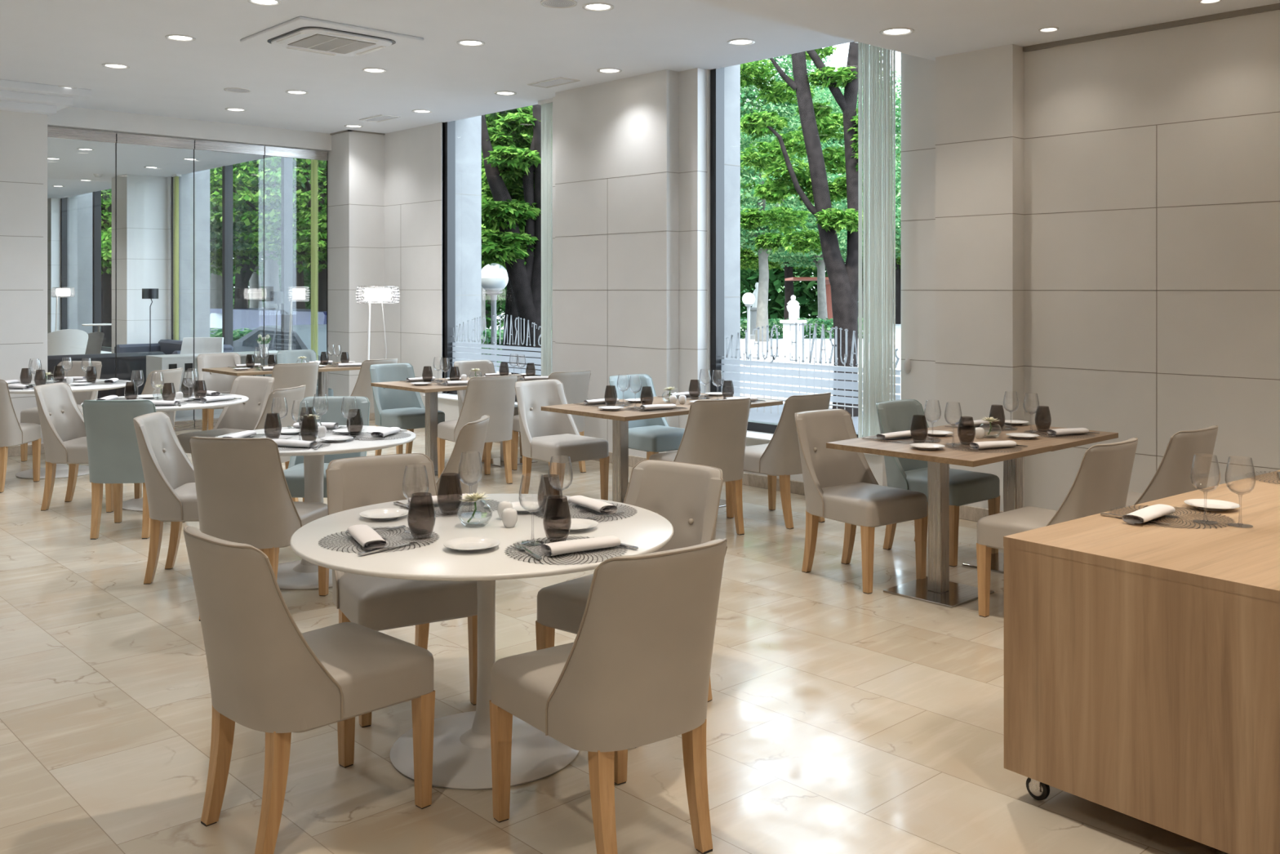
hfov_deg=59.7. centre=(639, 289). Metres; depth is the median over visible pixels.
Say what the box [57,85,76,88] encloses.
recessed light
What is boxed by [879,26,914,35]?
recessed light
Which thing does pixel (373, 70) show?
recessed light
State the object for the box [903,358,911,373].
weight
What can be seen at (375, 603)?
dining chair
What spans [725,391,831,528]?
dining chair
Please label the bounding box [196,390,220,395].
napkin
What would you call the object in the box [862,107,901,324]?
tree
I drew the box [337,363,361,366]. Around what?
napkin
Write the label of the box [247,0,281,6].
recessed light
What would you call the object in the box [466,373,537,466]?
dining table
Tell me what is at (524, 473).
bowl
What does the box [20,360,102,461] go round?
dining chair
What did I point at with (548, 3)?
ceiling speaker
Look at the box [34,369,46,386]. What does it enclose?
tumbler
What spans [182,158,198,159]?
recessed light
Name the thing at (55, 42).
ceiling
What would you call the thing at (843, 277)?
tree
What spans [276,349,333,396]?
dining chair
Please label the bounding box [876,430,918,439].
napkin
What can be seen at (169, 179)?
pier
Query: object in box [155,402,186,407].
placemat
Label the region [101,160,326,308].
tree
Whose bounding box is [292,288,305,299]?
diffuser
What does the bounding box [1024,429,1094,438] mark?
placemat
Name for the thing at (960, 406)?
wine glass
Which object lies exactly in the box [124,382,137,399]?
tumbler
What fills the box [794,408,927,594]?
dining chair
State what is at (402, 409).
dining chair
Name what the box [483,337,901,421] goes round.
railing
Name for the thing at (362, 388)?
dining chair
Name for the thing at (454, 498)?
napkin
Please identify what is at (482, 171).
tree
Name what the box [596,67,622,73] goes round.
recessed light
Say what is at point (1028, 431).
fork
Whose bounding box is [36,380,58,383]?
bread plate
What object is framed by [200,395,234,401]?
napkin
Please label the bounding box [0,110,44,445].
wall pillar
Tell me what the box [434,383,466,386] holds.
placemat
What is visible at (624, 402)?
placemat
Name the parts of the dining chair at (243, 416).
seat, backrest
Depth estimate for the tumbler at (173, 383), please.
7.89 m
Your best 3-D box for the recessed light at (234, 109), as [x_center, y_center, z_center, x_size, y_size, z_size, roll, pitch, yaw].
[-4.183,-1.856,11.553,0.210,0.008,0.210,0,0,-43]
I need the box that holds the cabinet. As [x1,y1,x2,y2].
[1003,470,1279,853]
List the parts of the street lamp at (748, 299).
globe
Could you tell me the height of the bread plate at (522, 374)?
0.018 m
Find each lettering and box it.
[452,314,551,346]
[722,322,899,368]
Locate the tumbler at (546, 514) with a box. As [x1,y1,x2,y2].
[537,474,562,515]
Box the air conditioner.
[240,16,423,60]
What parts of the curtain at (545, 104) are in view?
header rail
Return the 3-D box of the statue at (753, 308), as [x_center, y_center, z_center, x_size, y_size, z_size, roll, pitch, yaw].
[4.835,0.880,45.998,0.840,2.340,0.840,0,0,-43]
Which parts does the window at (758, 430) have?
sill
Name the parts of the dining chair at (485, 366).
backrest, seat, leg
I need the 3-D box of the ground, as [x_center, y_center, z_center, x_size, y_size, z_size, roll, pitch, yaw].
[19.250,2.200,72.494,113.100,0.300,200.000,0,0,-43]
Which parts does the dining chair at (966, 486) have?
leg, backrest, seat, leg, leg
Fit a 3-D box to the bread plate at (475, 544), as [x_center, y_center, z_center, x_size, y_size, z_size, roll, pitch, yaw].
[-0.523,0.796,3.464,0.173,0.018,0.173,0,0,-45]
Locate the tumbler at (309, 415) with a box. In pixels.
[300,414,318,441]
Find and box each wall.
[47,198,60,333]
[384,122,444,407]
[437,398,519,435]
[552,97,555,372]
[678,67,706,428]
[742,438,887,486]
[901,9,1279,510]
[935,44,1024,511]
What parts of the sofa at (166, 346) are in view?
armrest, backrest, armrest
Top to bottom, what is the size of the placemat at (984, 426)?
0.001 m
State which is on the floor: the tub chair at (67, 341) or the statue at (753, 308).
the tub chair at (67, 341)
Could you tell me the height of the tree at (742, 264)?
12.686 m
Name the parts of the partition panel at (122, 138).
rail, rail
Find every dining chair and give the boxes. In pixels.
[0,379,41,493]
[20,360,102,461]
[33,382,142,512]
[82,400,186,539]
[133,411,263,584]
[141,367,182,429]
[177,375,274,453]
[183,525,435,853]
[188,435,328,621]
[196,352,240,431]
[254,384,306,501]
[271,362,319,398]
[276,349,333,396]
[278,395,369,553]
[325,453,477,727]
[351,358,397,413]
[369,363,444,455]
[435,414,489,495]
[436,374,518,484]
[453,360,522,459]
[488,537,727,853]
[511,369,591,476]
[515,378,608,500]
[535,459,723,702]
[608,373,684,459]
[648,397,751,534]
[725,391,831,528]
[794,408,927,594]
[875,399,999,566]
[976,437,1137,617]
[1125,425,1217,506]
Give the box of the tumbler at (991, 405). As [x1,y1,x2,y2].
[988,404,1004,430]
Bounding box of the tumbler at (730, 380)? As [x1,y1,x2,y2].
[721,380,733,397]
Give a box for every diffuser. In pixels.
[56,288,70,296]
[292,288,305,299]
[364,288,391,301]
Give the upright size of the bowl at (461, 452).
0.118 m
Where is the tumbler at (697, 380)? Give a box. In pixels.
[688,379,701,399]
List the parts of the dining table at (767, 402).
plate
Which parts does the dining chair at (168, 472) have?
leg, backrest, leg, seat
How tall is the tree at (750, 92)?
12.246 m
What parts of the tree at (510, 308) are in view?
crown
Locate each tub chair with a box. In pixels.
[47,328,88,355]
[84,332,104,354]
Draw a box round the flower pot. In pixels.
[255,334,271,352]
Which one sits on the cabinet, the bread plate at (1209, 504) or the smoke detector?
the bread plate at (1209, 504)
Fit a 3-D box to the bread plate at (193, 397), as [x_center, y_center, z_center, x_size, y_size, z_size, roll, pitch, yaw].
[-3.205,0.796,8.146,0.173,0.018,0.173,0,0,27]
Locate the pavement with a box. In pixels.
[747,403,862,433]
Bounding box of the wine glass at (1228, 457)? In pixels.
[1224,457,1255,525]
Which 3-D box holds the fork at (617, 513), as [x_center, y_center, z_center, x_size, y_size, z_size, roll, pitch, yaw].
[-0.134,0.797,3.929,0.198,0.008,0.024,0,0,-42]
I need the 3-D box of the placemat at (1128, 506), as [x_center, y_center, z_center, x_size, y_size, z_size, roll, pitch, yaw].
[1.756,0.751,3.693,0.381,0.001,0.381,0,0,-39]
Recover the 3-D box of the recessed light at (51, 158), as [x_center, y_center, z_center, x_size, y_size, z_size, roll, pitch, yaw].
[-8.361,-1.856,15.902,0.210,0.008,0.210,0,0,-43]
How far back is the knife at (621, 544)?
3.46 m
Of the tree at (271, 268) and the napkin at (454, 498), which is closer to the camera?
the napkin at (454, 498)
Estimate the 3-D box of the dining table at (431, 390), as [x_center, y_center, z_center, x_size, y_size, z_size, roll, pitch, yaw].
[-1.741,1.177,9.549,0.770,0.745,0.860,0,0,-43]
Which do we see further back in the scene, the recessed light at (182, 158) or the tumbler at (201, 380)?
the recessed light at (182, 158)
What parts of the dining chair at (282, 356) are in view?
backrest, seat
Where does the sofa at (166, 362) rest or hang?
on the floor
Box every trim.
[329,129,385,134]
[1022,3,1279,52]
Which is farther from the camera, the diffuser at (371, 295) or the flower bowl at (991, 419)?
the diffuser at (371, 295)
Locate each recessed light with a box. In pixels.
[47,157,61,159]
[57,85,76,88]
[76,148,94,151]
[102,63,129,69]
[143,166,159,168]
[164,34,195,41]
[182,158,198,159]
[225,107,246,111]
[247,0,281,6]
[285,89,308,94]
[344,124,363,128]
[361,67,386,73]
[412,109,432,113]
[457,40,484,46]
[494,91,516,95]
[582,2,613,11]
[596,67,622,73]
[727,38,755,45]
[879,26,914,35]
[1038,26,1058,31]
[1198,0,1222,3]
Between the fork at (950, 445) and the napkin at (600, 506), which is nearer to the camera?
the napkin at (600, 506)
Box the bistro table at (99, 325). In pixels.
[81,323,111,332]
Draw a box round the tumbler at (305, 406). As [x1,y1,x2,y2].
[298,406,315,432]
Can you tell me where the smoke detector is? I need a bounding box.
[93,173,102,177]
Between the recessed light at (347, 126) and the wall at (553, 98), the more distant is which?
the recessed light at (347, 126)
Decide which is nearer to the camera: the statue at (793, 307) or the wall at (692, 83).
the wall at (692, 83)
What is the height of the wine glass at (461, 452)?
0.216 m
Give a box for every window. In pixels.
[60,191,111,353]
[422,120,517,404]
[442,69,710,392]
[710,67,879,455]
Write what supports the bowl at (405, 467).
on the wine glass at (405, 467)
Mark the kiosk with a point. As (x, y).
(828, 300)
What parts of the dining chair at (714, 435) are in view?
seat, backrest, leg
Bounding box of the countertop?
[1003,470,1279,602]
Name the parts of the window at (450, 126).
sill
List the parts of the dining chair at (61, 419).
leg, backrest, seat, leg, leg, leg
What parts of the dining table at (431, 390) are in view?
plate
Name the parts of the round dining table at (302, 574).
stem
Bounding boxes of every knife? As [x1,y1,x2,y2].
[313,443,322,449]
[357,542,417,555]
[393,501,422,511]
[543,501,569,509]
[586,537,638,549]
[862,437,900,441]
[944,425,974,429]
[1100,512,1170,524]
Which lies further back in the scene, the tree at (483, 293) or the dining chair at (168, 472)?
the tree at (483, 293)
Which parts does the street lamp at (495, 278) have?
globe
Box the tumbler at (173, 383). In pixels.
[161,382,175,400]
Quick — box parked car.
[232,324,326,360]
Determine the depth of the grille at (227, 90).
10.41 m
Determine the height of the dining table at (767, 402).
0.741 m
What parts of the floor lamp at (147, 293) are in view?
lamp shade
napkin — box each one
[4,379,19,384]
[8,383,33,388]
[53,376,85,380]
[96,395,118,399]
[104,377,118,382]
[150,400,177,404]
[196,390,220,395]
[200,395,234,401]
[222,430,256,437]
[235,363,261,367]
[261,366,273,369]
[271,439,317,447]
[293,422,338,428]
[308,360,332,364]
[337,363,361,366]
[346,524,386,549]
[371,426,400,437]
[406,376,435,381]
[408,493,475,506]
[445,380,467,385]
[484,372,511,376]
[522,376,548,380]
[541,535,621,555]
[568,495,617,513]
[583,398,618,404]
[640,404,676,410]
[667,391,698,396]
[723,396,757,400]
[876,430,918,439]
[955,419,994,426]
[969,440,1016,448]
[1047,427,1088,435]
[1122,503,1175,524]
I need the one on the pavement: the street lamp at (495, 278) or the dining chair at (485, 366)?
the street lamp at (495, 278)
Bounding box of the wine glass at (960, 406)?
[944,405,961,444]
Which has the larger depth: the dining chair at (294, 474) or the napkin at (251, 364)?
the napkin at (251, 364)
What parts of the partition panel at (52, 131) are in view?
rail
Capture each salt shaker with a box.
[66,377,73,384]
[175,391,182,399]
[315,426,326,437]
[460,374,466,380]
[497,500,512,519]
[502,507,517,527]
[669,395,676,404]
[678,395,686,404]
[973,426,984,438]
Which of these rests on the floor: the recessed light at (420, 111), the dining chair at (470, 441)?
the dining chair at (470, 441)
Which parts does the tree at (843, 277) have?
crown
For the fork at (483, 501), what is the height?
0.008 m
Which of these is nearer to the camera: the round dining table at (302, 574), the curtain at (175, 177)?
the round dining table at (302, 574)
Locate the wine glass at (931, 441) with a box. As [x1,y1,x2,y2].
[924,402,941,442]
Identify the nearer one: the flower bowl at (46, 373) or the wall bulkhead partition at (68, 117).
the flower bowl at (46, 373)
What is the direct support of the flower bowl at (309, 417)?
on the round dining table at (302, 574)
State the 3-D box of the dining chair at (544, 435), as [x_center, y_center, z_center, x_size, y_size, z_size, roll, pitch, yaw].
[-0.596,1.116,8.135,0.477,0.868,0.620,0,0,-41]
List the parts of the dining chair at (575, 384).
leg, seat, leg, backrest, leg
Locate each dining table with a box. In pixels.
[8,378,133,479]
[80,392,248,511]
[201,364,272,376]
[215,425,416,589]
[289,493,673,789]
[318,362,360,396]
[370,377,466,475]
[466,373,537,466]
[541,399,689,502]
[639,392,782,507]
[826,430,1052,608]
[914,421,1118,573]
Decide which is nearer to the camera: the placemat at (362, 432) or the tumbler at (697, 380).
the placemat at (362, 432)
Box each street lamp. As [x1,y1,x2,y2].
[481,262,508,373]
[742,292,755,365]
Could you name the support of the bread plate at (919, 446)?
on the dining table at (936, 588)
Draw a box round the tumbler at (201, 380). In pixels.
[193,380,206,399]
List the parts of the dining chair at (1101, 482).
leg, seat, backrest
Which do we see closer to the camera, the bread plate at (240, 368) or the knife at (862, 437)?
the knife at (862, 437)
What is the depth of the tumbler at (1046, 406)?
6.35 m
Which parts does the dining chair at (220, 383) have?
leg, leg, backrest, seat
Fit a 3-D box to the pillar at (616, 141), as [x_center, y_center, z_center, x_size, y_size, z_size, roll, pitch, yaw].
[-0.142,-0.155,10.141,0.401,3.410,1.512,0,0,-43]
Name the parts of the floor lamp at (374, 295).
shade frame, lamp shade, power cord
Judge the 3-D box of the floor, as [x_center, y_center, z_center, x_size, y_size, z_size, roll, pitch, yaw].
[-7.350,1.650,10.098,10.980,0.200,33.200,0,0,-43]
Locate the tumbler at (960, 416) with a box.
[957,416,975,444]
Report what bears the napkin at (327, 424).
on the placemat at (340, 426)
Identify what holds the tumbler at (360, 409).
on the placemat at (362, 432)
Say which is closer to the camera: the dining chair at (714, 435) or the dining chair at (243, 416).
the dining chair at (714, 435)
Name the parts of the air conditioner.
panel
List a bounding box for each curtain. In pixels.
[171,156,293,350]
[172,173,181,340]
[311,160,318,360]
[537,98,552,376]
[853,40,895,437]
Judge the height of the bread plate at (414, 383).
0.018 m
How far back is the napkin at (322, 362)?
12.04 m
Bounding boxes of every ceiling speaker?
[223,87,251,93]
[540,0,577,8]
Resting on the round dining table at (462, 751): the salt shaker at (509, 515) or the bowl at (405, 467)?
the salt shaker at (509, 515)
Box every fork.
[345,524,405,533]
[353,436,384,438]
[480,498,490,508]
[513,543,542,559]
[585,511,624,519]
[947,444,978,450]
[1027,431,1055,436]
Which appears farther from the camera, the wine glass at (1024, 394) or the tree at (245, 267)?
the tree at (245, 267)
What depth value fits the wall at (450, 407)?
11.95 m
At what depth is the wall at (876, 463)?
7.96 m
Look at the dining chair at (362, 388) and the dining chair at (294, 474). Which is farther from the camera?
the dining chair at (362, 388)
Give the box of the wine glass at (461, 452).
[457,452,482,511]
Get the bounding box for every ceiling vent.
[359,114,400,122]
[527,76,580,88]
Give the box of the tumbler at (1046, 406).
[1034,405,1051,431]
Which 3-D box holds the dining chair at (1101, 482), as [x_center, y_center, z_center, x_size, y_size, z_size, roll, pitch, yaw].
[1.970,1.116,5.223,0.477,0.868,0.620,0,0,-41]
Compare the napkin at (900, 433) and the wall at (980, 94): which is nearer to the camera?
the napkin at (900, 433)
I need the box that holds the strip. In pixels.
[44,114,47,380]
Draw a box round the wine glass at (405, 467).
[402,466,428,531]
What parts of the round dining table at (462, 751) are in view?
stem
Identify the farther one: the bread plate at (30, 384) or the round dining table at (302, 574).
the bread plate at (30, 384)
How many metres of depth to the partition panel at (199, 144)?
12.61 m
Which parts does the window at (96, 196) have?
sill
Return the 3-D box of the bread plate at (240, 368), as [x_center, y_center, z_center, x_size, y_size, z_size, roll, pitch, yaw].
[-3.970,0.796,11.116,0.173,0.018,0.173,0,0,-43]
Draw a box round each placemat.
[88,381,129,384]
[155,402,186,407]
[182,399,237,403]
[183,393,231,398]
[277,440,330,450]
[293,426,349,433]
[318,526,438,552]
[342,431,411,440]
[400,497,499,516]
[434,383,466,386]
[504,535,626,564]
[533,502,637,521]
[579,401,632,406]
[624,406,680,412]
[664,395,711,399]
[871,435,941,444]
[944,442,1021,453]
[951,424,1017,431]
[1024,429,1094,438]
[1108,505,1235,528]
[1245,471,1279,484]
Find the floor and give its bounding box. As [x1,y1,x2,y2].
[0,419,1228,853]
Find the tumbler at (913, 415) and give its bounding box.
[910,415,928,442]
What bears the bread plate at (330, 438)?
on the round dining table at (302, 574)
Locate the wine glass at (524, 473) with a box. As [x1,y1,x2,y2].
[519,473,546,542]
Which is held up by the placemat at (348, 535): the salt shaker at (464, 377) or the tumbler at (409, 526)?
the tumbler at (409, 526)
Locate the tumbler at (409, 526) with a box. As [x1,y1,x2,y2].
[407,493,435,538]
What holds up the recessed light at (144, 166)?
in the ceiling at (55, 42)
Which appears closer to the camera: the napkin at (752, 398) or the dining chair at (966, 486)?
the dining chair at (966, 486)
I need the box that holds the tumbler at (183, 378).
[180,377,193,397]
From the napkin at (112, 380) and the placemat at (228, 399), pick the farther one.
the napkin at (112, 380)
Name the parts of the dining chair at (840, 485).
leg, backrest, leg, seat, leg, leg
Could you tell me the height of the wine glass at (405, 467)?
0.216 m
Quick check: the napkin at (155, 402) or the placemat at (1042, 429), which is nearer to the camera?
the placemat at (1042, 429)
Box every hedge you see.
[209,260,506,341]
[209,328,253,341]
[305,258,901,320]
[481,328,551,366]
[740,317,862,338]
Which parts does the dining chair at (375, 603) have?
leg, leg, backrest, seat, leg, leg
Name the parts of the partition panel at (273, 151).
rail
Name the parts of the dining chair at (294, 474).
seat, backrest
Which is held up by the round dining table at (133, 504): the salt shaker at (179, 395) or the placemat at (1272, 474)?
the salt shaker at (179, 395)
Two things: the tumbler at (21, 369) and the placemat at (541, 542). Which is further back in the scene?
the tumbler at (21, 369)
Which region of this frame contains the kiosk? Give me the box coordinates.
[784,276,833,327]
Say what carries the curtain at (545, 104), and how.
hanging from the ceiling at (55, 42)
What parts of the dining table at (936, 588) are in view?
plate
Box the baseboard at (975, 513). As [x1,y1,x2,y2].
[7,413,1003,521]
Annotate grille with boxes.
[226,88,248,92]
[287,34,375,53]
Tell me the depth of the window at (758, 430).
9.45 m
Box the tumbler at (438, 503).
[436,472,462,514]
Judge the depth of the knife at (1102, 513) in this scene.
3.67 m
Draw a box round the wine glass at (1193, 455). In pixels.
[1190,455,1220,522]
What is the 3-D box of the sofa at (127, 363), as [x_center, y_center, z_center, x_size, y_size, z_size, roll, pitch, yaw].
[-6.760,1.160,13.430,1.780,0.780,0.880,0,0,-43]
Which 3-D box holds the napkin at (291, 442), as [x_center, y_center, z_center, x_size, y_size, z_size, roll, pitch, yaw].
[-1.774,0.786,5.699,0.244,0.033,0.074,0,0,18]
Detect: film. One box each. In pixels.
[452,342,551,375]
[721,359,900,404]
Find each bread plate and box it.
[18,382,36,385]
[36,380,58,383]
[69,382,91,386]
[73,379,95,382]
[137,395,161,399]
[163,399,183,401]
[188,395,212,399]
[231,367,249,370]
[259,435,293,439]
[272,428,305,435]
[320,435,353,442]
[332,427,364,434]
[338,360,354,363]
[359,507,408,520]
[410,382,431,385]
[443,536,499,551]
[444,377,461,380]
[511,501,547,512]
[518,373,534,376]
[546,518,598,531]
[598,405,623,410]
[624,398,648,402]
[704,391,727,395]
[909,443,944,449]
[920,430,953,436]
[999,419,1029,425]
[1005,432,1039,439]
[1183,498,1240,511]
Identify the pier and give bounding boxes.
[67,64,740,396]
[167,176,171,339]
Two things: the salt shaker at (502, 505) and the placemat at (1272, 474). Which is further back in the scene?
the placemat at (1272, 474)
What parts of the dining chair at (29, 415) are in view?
leg, seat, backrest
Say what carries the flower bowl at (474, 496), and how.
on the round dining table at (462, 751)
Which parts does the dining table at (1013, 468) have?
plate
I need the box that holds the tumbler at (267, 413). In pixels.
[263,413,281,439]
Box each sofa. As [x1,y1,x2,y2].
[47,351,164,399]
[114,339,233,354]
[146,350,277,421]
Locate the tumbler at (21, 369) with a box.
[19,368,31,383]
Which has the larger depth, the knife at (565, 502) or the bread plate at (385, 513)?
the knife at (565, 502)
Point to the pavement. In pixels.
(766, 416)
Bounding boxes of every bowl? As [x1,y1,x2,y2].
[38,372,54,384]
[152,384,169,399]
[300,413,322,435]
[402,466,428,501]
[457,452,482,485]
[457,492,492,524]
[469,368,482,377]
[519,473,546,512]
[547,456,573,490]
[662,386,678,402]
[980,417,1001,438]
[1190,455,1220,492]
[1224,457,1255,494]
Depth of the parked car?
21.10 m
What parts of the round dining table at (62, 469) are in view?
stem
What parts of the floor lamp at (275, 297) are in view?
lamp shade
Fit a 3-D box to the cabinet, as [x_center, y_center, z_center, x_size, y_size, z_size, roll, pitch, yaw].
[2.872,1.151,3.276,2.600,0.797,2.400,0,0,-39]
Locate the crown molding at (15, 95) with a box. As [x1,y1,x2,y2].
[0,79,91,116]
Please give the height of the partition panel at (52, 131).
3.205 m
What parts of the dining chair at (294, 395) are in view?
backrest, leg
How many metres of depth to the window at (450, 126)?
12.44 m
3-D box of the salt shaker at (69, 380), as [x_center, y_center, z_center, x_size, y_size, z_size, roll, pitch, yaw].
[-4.833,0.774,9.461,0.054,0.062,0.054,0,0,-43]
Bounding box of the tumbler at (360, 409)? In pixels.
[346,408,363,435]
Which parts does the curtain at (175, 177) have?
header rail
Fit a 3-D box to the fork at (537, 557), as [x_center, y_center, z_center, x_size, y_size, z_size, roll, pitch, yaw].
[-0.340,0.797,3.394,0.024,0.008,0.198,0,0,-27]
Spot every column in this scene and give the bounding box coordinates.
[111,174,167,353]
[327,131,384,395]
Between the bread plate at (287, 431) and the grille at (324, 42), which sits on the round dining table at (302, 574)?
the bread plate at (287, 431)
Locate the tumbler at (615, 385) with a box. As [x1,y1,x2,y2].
[604,385,617,405]
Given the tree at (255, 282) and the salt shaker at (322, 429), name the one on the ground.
the tree at (255, 282)
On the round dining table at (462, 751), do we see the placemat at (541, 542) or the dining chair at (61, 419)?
the placemat at (541, 542)
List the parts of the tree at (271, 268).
crown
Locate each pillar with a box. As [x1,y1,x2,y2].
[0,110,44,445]
[555,69,678,457]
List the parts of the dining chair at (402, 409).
leg, backrest, leg, leg, seat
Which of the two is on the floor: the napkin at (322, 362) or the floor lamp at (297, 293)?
the floor lamp at (297, 293)
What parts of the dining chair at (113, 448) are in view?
leg, leg, backrest, leg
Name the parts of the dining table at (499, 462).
plate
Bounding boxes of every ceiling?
[0,0,853,198]
[693,0,1279,61]
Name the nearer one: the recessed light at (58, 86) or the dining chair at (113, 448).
the dining chair at (113, 448)
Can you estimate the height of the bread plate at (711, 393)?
0.018 m
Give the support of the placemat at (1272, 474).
on the cabinet
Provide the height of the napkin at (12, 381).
0.033 m
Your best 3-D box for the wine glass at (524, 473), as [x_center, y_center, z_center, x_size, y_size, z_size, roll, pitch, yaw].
[-0.340,0.695,3.530,0.087,0.216,0.087,0,0,-45]
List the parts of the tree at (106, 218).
crown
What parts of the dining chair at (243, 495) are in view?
backrest, leg, seat, leg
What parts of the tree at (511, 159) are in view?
crown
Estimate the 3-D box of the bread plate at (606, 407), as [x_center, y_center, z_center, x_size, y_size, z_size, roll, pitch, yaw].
[-0.192,0.796,7.444,0.173,0.018,0.173,0,0,-43]
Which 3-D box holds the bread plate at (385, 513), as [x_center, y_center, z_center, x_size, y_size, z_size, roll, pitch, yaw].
[-0.899,0.796,3.931,0.173,0.018,0.173,0,0,-40]
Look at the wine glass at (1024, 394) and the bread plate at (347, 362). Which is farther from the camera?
the bread plate at (347, 362)
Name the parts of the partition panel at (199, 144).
rail, rail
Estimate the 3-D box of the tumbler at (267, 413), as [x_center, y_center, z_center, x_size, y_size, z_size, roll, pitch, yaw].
[-1.962,0.733,5.962,0.091,0.140,0.091,0,0,31]
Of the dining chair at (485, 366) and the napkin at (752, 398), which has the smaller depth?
the napkin at (752, 398)
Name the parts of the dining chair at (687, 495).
leg, seat, backrest, leg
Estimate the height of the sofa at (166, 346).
0.730 m
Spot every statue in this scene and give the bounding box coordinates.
[750,282,758,339]
[779,294,806,345]
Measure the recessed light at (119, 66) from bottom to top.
0.008 m
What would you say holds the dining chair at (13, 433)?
on the floor
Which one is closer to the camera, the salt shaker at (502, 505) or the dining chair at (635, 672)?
the dining chair at (635, 672)
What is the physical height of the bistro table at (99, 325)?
0.930 m
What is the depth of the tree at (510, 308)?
21.86 m
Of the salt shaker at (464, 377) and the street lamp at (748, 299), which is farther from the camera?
the street lamp at (748, 299)
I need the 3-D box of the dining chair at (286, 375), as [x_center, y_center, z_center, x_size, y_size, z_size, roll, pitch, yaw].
[-3.334,1.116,10.533,0.477,0.868,0.620,0,0,-39]
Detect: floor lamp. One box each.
[50,287,75,331]
[142,288,158,351]
[269,291,283,350]
[288,286,310,350]
[355,285,399,359]
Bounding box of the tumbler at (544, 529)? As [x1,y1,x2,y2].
[542,496,571,542]
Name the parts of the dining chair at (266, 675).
leg, backrest, leg, leg, seat, leg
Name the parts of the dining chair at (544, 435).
leg, backrest, leg, leg, seat, leg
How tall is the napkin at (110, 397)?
0.033 m
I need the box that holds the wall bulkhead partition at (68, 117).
[47,106,331,151]
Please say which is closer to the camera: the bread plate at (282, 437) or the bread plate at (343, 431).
the bread plate at (282, 437)
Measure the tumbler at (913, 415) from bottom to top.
0.140 m
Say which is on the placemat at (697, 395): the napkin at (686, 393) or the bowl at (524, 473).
the napkin at (686, 393)
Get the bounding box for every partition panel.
[47,125,116,395]
[115,132,194,431]
[194,139,264,429]
[264,146,327,360]
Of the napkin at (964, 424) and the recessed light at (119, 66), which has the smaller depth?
the napkin at (964, 424)
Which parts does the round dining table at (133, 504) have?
stem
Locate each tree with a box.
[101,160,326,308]
[101,188,111,346]
[209,156,326,311]
[209,157,326,309]
[209,175,299,308]
[248,257,262,307]
[293,195,326,309]
[481,104,551,376]
[481,120,551,373]
[481,171,551,329]
[481,286,485,330]
[485,294,491,326]
[740,41,879,416]
[740,53,862,341]
[740,100,846,319]
[740,110,780,270]
[741,85,901,333]
[815,69,901,324]
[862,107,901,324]
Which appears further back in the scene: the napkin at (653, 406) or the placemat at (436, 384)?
the placemat at (436, 384)
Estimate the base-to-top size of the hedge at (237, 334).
1.428 m
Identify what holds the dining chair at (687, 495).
on the floor
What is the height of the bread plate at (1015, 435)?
0.018 m
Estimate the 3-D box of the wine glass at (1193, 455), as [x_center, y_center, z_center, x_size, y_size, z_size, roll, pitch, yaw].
[1.823,0.643,3.598,0.087,0.216,0.087,0,0,-43]
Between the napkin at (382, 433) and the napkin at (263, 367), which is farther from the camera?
the napkin at (263, 367)
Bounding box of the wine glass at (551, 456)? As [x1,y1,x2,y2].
[547,456,573,517]
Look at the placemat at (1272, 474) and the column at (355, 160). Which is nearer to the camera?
the placemat at (1272, 474)
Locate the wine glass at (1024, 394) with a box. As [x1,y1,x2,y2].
[1022,394,1039,431]
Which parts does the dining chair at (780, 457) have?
leg, seat, leg, leg, backrest, leg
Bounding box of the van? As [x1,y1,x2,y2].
[209,307,326,333]
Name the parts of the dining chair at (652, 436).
backrest, leg, seat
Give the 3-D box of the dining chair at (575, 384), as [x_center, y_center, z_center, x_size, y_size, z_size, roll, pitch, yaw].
[-0.739,1.116,9.504,0.477,0.868,0.620,0,0,-41]
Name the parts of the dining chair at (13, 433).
leg, backrest, seat, leg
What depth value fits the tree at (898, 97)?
56.66 m
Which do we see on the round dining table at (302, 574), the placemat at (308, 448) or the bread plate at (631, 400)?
the placemat at (308, 448)
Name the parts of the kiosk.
post, post, post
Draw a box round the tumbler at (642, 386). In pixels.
[640,386,653,404]
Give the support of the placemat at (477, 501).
on the round dining table at (462, 751)
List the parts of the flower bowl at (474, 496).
stem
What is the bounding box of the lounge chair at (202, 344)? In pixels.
[179,337,223,354]
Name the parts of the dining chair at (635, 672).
leg, seat, leg, leg, backrest, leg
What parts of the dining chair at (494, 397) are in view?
leg, seat, backrest, leg, leg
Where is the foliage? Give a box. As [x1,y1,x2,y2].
[742,217,898,311]
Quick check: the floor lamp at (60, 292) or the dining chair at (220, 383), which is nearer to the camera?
the dining chair at (220, 383)
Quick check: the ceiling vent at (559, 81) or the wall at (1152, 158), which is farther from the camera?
the ceiling vent at (559, 81)
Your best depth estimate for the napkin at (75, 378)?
9.79 m
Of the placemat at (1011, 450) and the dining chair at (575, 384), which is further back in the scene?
the dining chair at (575, 384)
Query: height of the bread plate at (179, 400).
0.018 m
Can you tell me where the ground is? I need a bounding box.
[486,309,901,410]
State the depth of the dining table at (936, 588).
5.67 m

